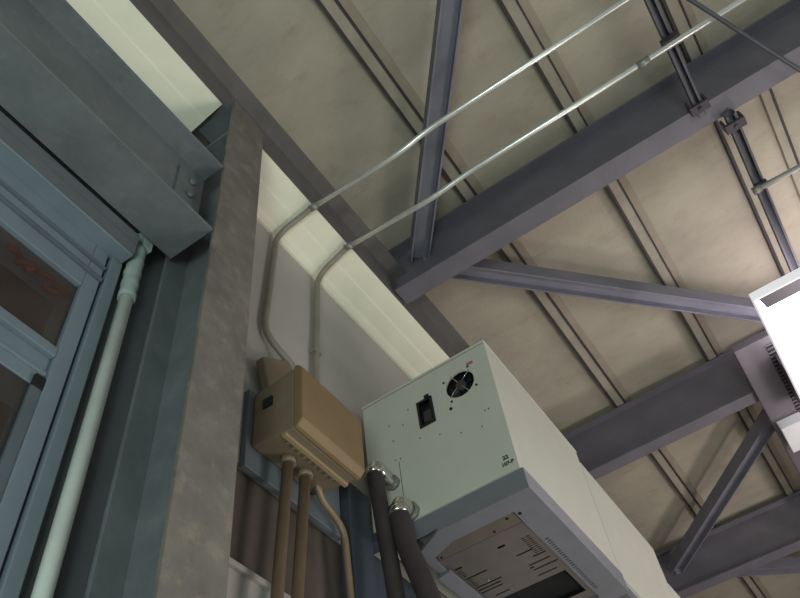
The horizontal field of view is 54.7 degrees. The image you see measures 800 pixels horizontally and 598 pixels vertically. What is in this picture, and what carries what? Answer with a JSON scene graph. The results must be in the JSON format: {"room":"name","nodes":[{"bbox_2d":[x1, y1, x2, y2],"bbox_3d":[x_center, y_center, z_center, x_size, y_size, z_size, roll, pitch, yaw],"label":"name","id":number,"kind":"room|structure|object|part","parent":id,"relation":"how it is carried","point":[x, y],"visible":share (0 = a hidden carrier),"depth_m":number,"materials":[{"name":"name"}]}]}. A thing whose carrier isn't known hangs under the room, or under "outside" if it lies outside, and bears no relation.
{"room":"factory hall","nodes":[
{"label":"factory hall","id":0,"kind":"room"},
{"bbox_2d":[0,263,53,436],"bbox_3d":[-1.580,0.015,1.389,0.060,1.900,2.200,-31,-55,16],"label":"wall","id":1,"kind":"structure","parent":0,"point":[17,297],"depth_m":2.45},
{"bbox_2d":[0,105,210,597],"bbox_3d":[-1.692,-0.524,0.452,0.120,4.900,3.970,-31,-55,16],"label":"wall","id":2,"kind":"structure","parent":0,"point":[72,581],"depth_m":1.77,"materials":[{"name":"metal"}]},
{"bbox_2d":[0,111,139,597],"bbox_3d":[-1.112,-0.148,1.310,0.156,1.375,1.370,-31,-55,16],"label":"window","id":3,"kind":"structure","parent":2,"relation":"in","point":[56,223],"depth_m":1.85,"materials":[{"name":"paint"}]},
{"bbox_2d":[6,243,71,298],"bbox_3d":[-0.882,-0.059,1.893,0.033,0.051,0.203,-31,-55,16],"label":"cable","id":4,"kind":"object","parent":3,"relation":"attached to","point":[31,268],"visible":1,"depth_m":1.89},
{"bbox_3d":[-1.128,-0.104,1.282,0.102,1.280,1.275,-31,-55,16],"label":"frame","id":5,"kind":"part","parent":3,"relation":"part of","materials":[{"name":"paint"}]},
{"bbox_2d":[30,233,152,597],"bbox_3d":[-0.572,0.912,0.872,0.070,3.585,0.064,-31,-55,16],"label":"conduit","id":6,"kind":"object","parent":2,"relation":"attached to","point":[55,548],"visible":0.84,"depth_m":1.67,"materials":[{"name":"grey metal"}]},
{"bbox_2d":[66,0,221,131],"bbox_3d":[-1.813,-1.855,1.913,0.200,0.079,3.795,-31,-55,16],"label":"wall panel","id":7,"kind":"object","parent":2,"relation":"attached to","point":[119,23],"depth_m":2.80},
{"bbox_2d":[229,557,290,597],"bbox_3d":[-0.325,0.846,2.080,0.135,0.017,1.010,-31,-55,16],"label":"trim","id":8,"kind":"structure","parent":2,"relation":"attached to","point":[236,566],"depth_m":1.95,"materials":[{"name":"white metal"}]},
{"bbox_2d":[230,468,343,597],"bbox_3d":[-0.355,0.751,2.216,0.105,0.319,1.050,-31,-55,16],"label":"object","id":9,"kind":"structure","parent":2,"relation":"attached to","point":[255,511],"depth_m":2.19,"materials":[{"name":"brown metal"}]},
{"bbox_2d":[257,149,448,379],"bbox_3d":[1.848,2.250,5.559,0.200,0.079,9.008,-31,-55,16],"label":"wall panel","id":10,"kind":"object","parent":2,"relation":"attached to","point":[312,242],"depth_m":3.47,"materials":[{"name":"white metal"}]},
{"bbox_2d":[226,221,447,597],"bbox_3d":[2.192,3.830,4.319,0.120,4.900,10.030,-31,-55,16],"label":"wall panel","id":11,"kind":"object","parent":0,"point":[353,368],"depth_m":3.09,"materials":[{"name":"white paint"}]},
{"bbox_2d":[239,389,281,496],"bbox_3d":[-0.420,0.428,2.316,0.022,0.328,0.181,-31,-55,16],"label":"plate","id":12,"kind":"object","parent":11,"relation":"attached to","point":[257,466],"depth_m":2.25,"materials":[{"name":"grey metal"}]},
{"bbox_2d":[291,479,298,510],"bbox_3d":[-0.323,0.591,2.315,0.022,0.107,0.033,-31,-55,16],"label":"plate","id":13,"kind":"object","parent":11,"relation":"attached to","point":[295,485],"depth_m":2.31,"materials":[{"name":"grey metal"}]},
{"bbox_2d":[252,357,364,494],"bbox_3d":[-0.294,0.335,2.471,0.193,0.508,0.313,-31,-55,16],"label":"box","id":14,"kind":"object","parent":11,"relation":"attached to","point":[294,413],"visible":1,"depth_m":2.30,"materials":[{"name":"brown plastic"}]},
{"bbox_2d":[270,453,296,597],"bbox_3d":[-0.236,1.354,0.975,0.048,3.144,0.273,-36,-57,19],"label":"conduit","id":15,"kind":"object","parent":14,"relation":"attached to","point":[288,461],"visible":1,"depth_m":2.05,"materials":[{"name":"brown metal"}]},
{"bbox_2d":[291,467,312,597],"bbox_3d":[-0.199,1.396,1.013,0.048,3.145,0.298,-36,-56,19],"label":"conduit","id":16,"kind":"object","parent":14,"relation":"attached to","point":[304,474],"visible":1,"depth_m":2.11,"materials":[{"name":"brown metal"}]},
{"bbox_3d":[-0.214,0.372,2.353,0.032,0.255,0.309,-31,-55,16],"label":"lid","id":17,"kind":"part","parent":14,"relation":"part of","materials":[{"name":"beige plastic"}]},
{"bbox_2d":[314,485,354,597],"bbox_3d":[-0.050,1.582,1.187,0.033,3.159,0.197,-28,-54,14],"label":"conduit","id":18,"kind":"object","parent":14,"relation":"attached to","point":[321,497],"visible":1,"depth_m":2.36,"materials":[{"name":"brown metal"}]},
{"bbox_2d":[308,492,340,539],"bbox_3d":[-0.243,0.679,2.398,0.022,0.114,0.162,-31,-55,16],"label":"plate","id":19,"kind":"object","parent":11,"relation":"attached to","point":[318,515],"depth_m":2.39,"materials":[{"name":"grey metal"}]},
{"bbox_2d":[323,486,339,516],"bbox_3d":[-0.231,0.641,2.505,0.022,0.122,0.086,-31,-55,16],"label":"plate","id":20,"kind":"object","parent":11,"relation":"attached to","point":[332,496],"depth_m":2.50,"materials":[{"name":"grey metal"}]},
{"bbox_2d":[374,555,416,597],"bbox_3d":[0.194,1.469,2.310,0.010,1.215,0.904,-31,-55,16],"label":"sheet","id":21,"kind":"object","parent":11,"relation":"attached to","point":[380,582],"visible":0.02,"depth_m":2.54,"materials":[{"name":"metal"}]},
{"bbox_2d":[262,0,629,369],"bbox_3d":[0.767,-0.706,2.494,2.992,1.096,0.156,-31,-55,16],"label":"conduit","id":22,"kind":"object","parent":11,"relation":"attached to","point":[312,207],"visible":0.87,"depth_m":3.02,"materials":[{"name":"metal"}]},
{"bbox_2d":[361,340,628,597],"bbox_3d":[0.334,0.764,2.935,0.598,0.707,0.824,-31,-55,16],"label":"air conditioning unit","id":23,"kind":"object","parent":11,"relation":"attached to","point":[508,509],"visible":1,"depth_m":2.67,"materials":[{"name":"paint"}]},
{"bbox_2d":[365,460,405,597],"bbox_3d":[0.031,1.052,2.080,0.116,1.594,0.136,-31,-55,16],"label":"flexible hose","id":24,"kind":"object","parent":23,"relation":"attached to","point":[379,478],"visible":0.98,"depth_m":2.44,"materials":[{"name":"black rubber"}]},
{"bbox_2d":[388,496,441,597],"bbox_3d":[0.152,0.975,2.050,0.295,1.227,0.114,-31,-55,16],"label":"flexible hose","id":25,"kind":"object","parent":23,"relation":"attached to","point":[402,511],"visible":1,"depth_m":2.34,"materials":[{"name":"black rubber"}]},
{"bbox_3d":[0.116,0.486,2.742,0.558,0.600,0.006,-31,-55,16],"label":"panel","id":26,"kind":"part","parent":23,"relation":"part of","materials":[{"name":"paint"}]},
{"bbox_3d":[0.302,1.078,2.782,0.050,0.093,0.570,-31,-55,16],"label":"hanger rail","id":27,"kind":"part","parent":23,"relation":"part of","materials":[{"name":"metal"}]},
{"bbox_2d":[420,484,628,597],"bbox_3d":[0.424,0.921,2.658,0.453,0.037,0.786,-31,-55,16],"label":"tray","id":28,"kind":"object","parent":23,"relation":"on","point":[509,540],"depth_m":2.58,"materials":[{"name":"metal"}]},
{"bbox_2d":[308,0,746,382],"bbox_3d":[0.904,-0.504,2.557,3.000,1.253,0.058,-31,-55,16],"label":"conduit","id":29,"kind":"object","parent":11,"relation":"attached to","point":[672,40],"visible":0.95,"depth_m":3.09,"materials":[{"name":"metal"}]},
{"bbox_2d":[580,463,672,597],"bbox_3d":[0.795,1.289,3.399,0.588,0.605,0.838,-31,-55,16],"label":"upper cabinet","id":30,"kind":"object","parent":11,"relation":"attached to","point":[637,561],"visible":0.35,"depth_m":3.29,"materials":[{"name":"metal"}]},
{"bbox_2d":[668,584,679,597],"bbox_3d":[1.285,1.910,3.755,0.588,0.530,0.848,-31,-55,16],"label":"upper cabinet","id":31,"kind":"object","parent":11,"relation":"attached to","point":[675,595],"visible":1,"depth_m":3.65,"materials":[{"name":"paint"}]},
{"bbox_2d":[173,0,799,597],"bbox_3d":[4.618,-1.178,3.929,9.350,0.060,14.000,-31,-55,16],"label":"ceiling","id":32,"kind":"structure","parent":0,"point":[290,55],"depth_m":3.84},
{"bbox_2d":[316,0,771,597],"bbox_3d":[1.452,0.709,4.893,0.107,0.053,13.900,-31,-55,16],"label":"purlin","id":33,"kind":"object","parent":32,"relation":"attached to","point":[343,14],"visible":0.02,"depth_m":3.78,"materials":[{"name":"painted steel"}]},
{"bbox_2d":[498,0,799,496],"bbox_3d":[1.958,0.406,4.726,0.107,0.053,13.900,-31,-55,16],"label":"purlin","id":34,"kind":"object","parent":32,"relation":"attached to","point":[520,13],"visible":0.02,"depth_m":3.94,"materials":[{"name":"metal"}]},
{"bbox_2d":[659,0,789,276],"bbox_3d":[2.434,0.120,4.569,0.107,0.053,13.900,-31,-55,16],"label":"purlin","id":35,"kind":"object","parent":32,"relation":"attached to","point":[680,15],"visible":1,"depth_m":3.73,"materials":[{"name":"metal"}]},
{"bbox_2d":[759,88,799,199],"bbox_3d":[2.047,-0.605,3.964,0.050,0.045,1.700,-31,-55,16],"label":"batten","id":36,"kind":"object","parent":32,"relation":"attached to","point":[768,100],"visible":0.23,"depth_m":3.77,"materials":[{"name":"steel"}]},
{"bbox_3d":[5.168,1.349,-0.373,10.600,0.100,15.000,-31,-55,16],"label":"floor","id":37,"kind":"structure","parent":0,"visible":0},
{"bbox_2d":[84,101,263,597],"bbox_3d":[-0.435,0.694,1.277,0.200,4.460,0.168,-31,-55,16],"label":"steel column","id":38,"kind":"structure","parent":37,"relation":"on","point":[166,529],"depth_m":1.79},
{"bbox_2d":[0,0,222,258],"bbox_3d":[-1.683,-1.461,1.352,0.164,0.395,3.808,-31,-55,16],"label":"beam","id":39,"kind":"structure","parent":38,"relation":"attached to","point":[59,79],"depth_m":2.16,"materials":[{"name":"metal"}]},
{"bbox_3d":[-0.652,-0.316,2.368,0.008,0.250,0.100,-31,-55,16],"label":"cleat plate","id":40,"kind":"part","parent":39,"relation":"part of","materials":[{"name":"metal"}]},
{"bbox_2d":[130,0,668,579],"bbox_3d":[0.800,0.878,4.542,0.140,0.196,13.000,-31,-55,16],"label":"beam","id":41,"kind":"structure","parent":38,"relation":"on","point":[165,16],"depth_m":3.29,"materials":[{"name":"metal"}]},
{"bbox_2d":[388,0,799,303],"bbox_3d":[3.699,-2.334,2.588,8.994,0.343,0.106,-31,-55,16],"label":"roof beam","id":42,"kind":"structure","parent":41,"relation":"attached to","point":[734,72],"depth_m":3.48,"materials":[{"name":"metal"}]},
{"bbox_2d":[406,0,463,261],"bbox_3d":[0.187,-1.066,3.137,0.120,0.088,2.171,0,-53,-8],"label":"brace","id":43,"kind":"object","parent":42,"relation":"attached to","point":[448,16],"visible":0.94,"depth_m":3.33,"materials":[{"name":"metal"}]},
{"bbox_2d":[422,255,761,322],"bbox_3d":[1.286,-0.025,4.084,2.463,0.088,0.120,8,-54,-13],"label":"brace","id":44,"kind":"object","parent":42,"relation":"attached to","point":[486,271],"visible":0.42,"depth_m":4.02,"materials":[{"name":"metal"}]},
{"bbox_2d":[644,0,710,117],"bbox_3d":[0.757,-1.323,2.716,0.080,0.069,1.795,-31,-55,16],"label":"channel","id":45,"kind":"object","parent":42,"relation":"attached to","point":[698,106],"visible":1,"depth_m":3.08,"materials":[{"name":"metal"}]},
{"bbox_2d":[687,0,799,72],"bbox_3d":[1.577,-0.891,3.031,1.854,0.031,0.032,21,-58,-22],"label":"rod","id":46,"kind":"object","parent":42,"relation":"attached to","point":[699,5],"visible":1,"depth_m":2.91,"materials":[{"name":"metal"}]},
{"bbox_2d":[719,109,799,271],"bbox_3d":[1.861,-0.225,3.708,0.087,0.069,1.758,-31,-55,16],"label":"channel","id":47,"kind":"object","parent":42,"relation":"attached to","point":[735,123],"visible":1,"depth_m":3.44,"materials":[{"name":"metal"}]},
{"bbox_2d":[751,164,799,194],"bbox_3d":[2.071,-0.768,3.277,1.206,0.040,0.036,-30,-55,15],"label":"conduit","id":48,"kind":"object","parent":47,"relation":"attached to","point":[759,186],"visible":1,"depth_m":3.40,"materials":[{"name":"metal"}]},
{"bbox_2d":[563,350,758,479],"bbox_3d":[4.724,-1.185,3.609,8.994,0.343,0.095,-31,-55,16],"label":"roof beam","id":49,"kind":"structure","parent":41,"relation":"attached to","point":[718,388],"depth_m":4.63,"materials":[{"name":"metal"}]},
{"bbox_2d":[666,409,774,573],"bbox_3d":[2.227,1.101,5.076,0.120,0.088,2.296,4,-53,-10],"label":"brace","id":50,"kind":"object","parent":49,"relation":"attached to","point":[762,429],"visible":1,"depth_m":5.21,"materials":[{"name":"metal"}]},
{"bbox_2d":[730,329,799,474],"bbox_3d":[2.848,1.335,5.050,0.227,0.052,3.600,-31,-55,16],"label":"duct","id":51,"kind":"object","parent":49,"relation":"attached to","point":[754,354],"visible":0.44,"depth_m":4.23,"materials":[{"name":"metal"}]},
{"bbox_2d":[749,267,799,402],"bbox_3d":[2.135,0.186,3.884,0.494,0.249,1.208,-31,-55,16],"label":"ceiling lamp","id":52,"kind":"object","parent":51,"relation":"hanging from","point":[776,303],"visible":1,"depth_m":3.64,"materials":[{"name":"white plastic"}]},
{"bbox_2d":[756,292,799,390],"bbox_3d":[2.148,0.244,3.820,0.475,0.016,1.174,-31,-55,16],"label":"diffuser","id":53,"kind":"object","parent":52,"relation":"attached to","point":[780,311],"depth_m":3.67,"materials":[{"name":"white"}]},
{"bbox_3d":[1.845,-0.094,3.513,0.476,0.006,0.111,-31,-55,16],"label":"plate","id":54,"kind":"part","parent":52,"relation":"part of","materials":[{"name":"white metal"}]},
{"bbox_2d":[776,412,799,452],"bbox_3d":[2.295,0.774,4.480,0.135,0.062,0.260,-31,-55,16],"label":"junction box","id":55,"kind":"object","parent":51,"relation":"attached to","point":[789,426],"visible":1,"depth_m":4.42,"materials":[{"name":"white metal"}]},
{"bbox_2d":[655,491,799,597],"bbox_3d":[5.664,-0.131,4.545,8.994,0.343,0.105,-31,-55,16],"label":"roof beam","id":56,"kind":"structure","parent":41,"relation":"attached to","point":[769,533],"depth_m":5.59,"materials":[{"name":"metal"}]},
{"bbox_2d":[674,556,799,576],"bbox_3d":[3.195,2.027,5.917,2.341,0.088,0.120,-1,-53,-7],"label":"brace","id":57,"kind":"object","parent":56,"relation":"attached to","point":[784,565],"visible":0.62,"depth_m":5.86,"materials":[{"name":"metal"}]},
{"bbox_2d":[339,482,378,597],"bbox_3d":[0.050,1.665,1.353,0.100,3.300,0.178,-31,-55,16],"label":"support post","id":58,"kind":"object","parent":37,"relation":"on","point":[354,505],"visible":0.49,"depth_m":2.47,"materials":[{"name":"metal"}]},
{"bbox_3d":[-0.068,0.801,2.556,0.096,0.037,0.054,-31,-55,16],"label":"bracket arm","id":59,"kind":"part","parent":58,"relation":"part of","materials":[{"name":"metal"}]}
]}

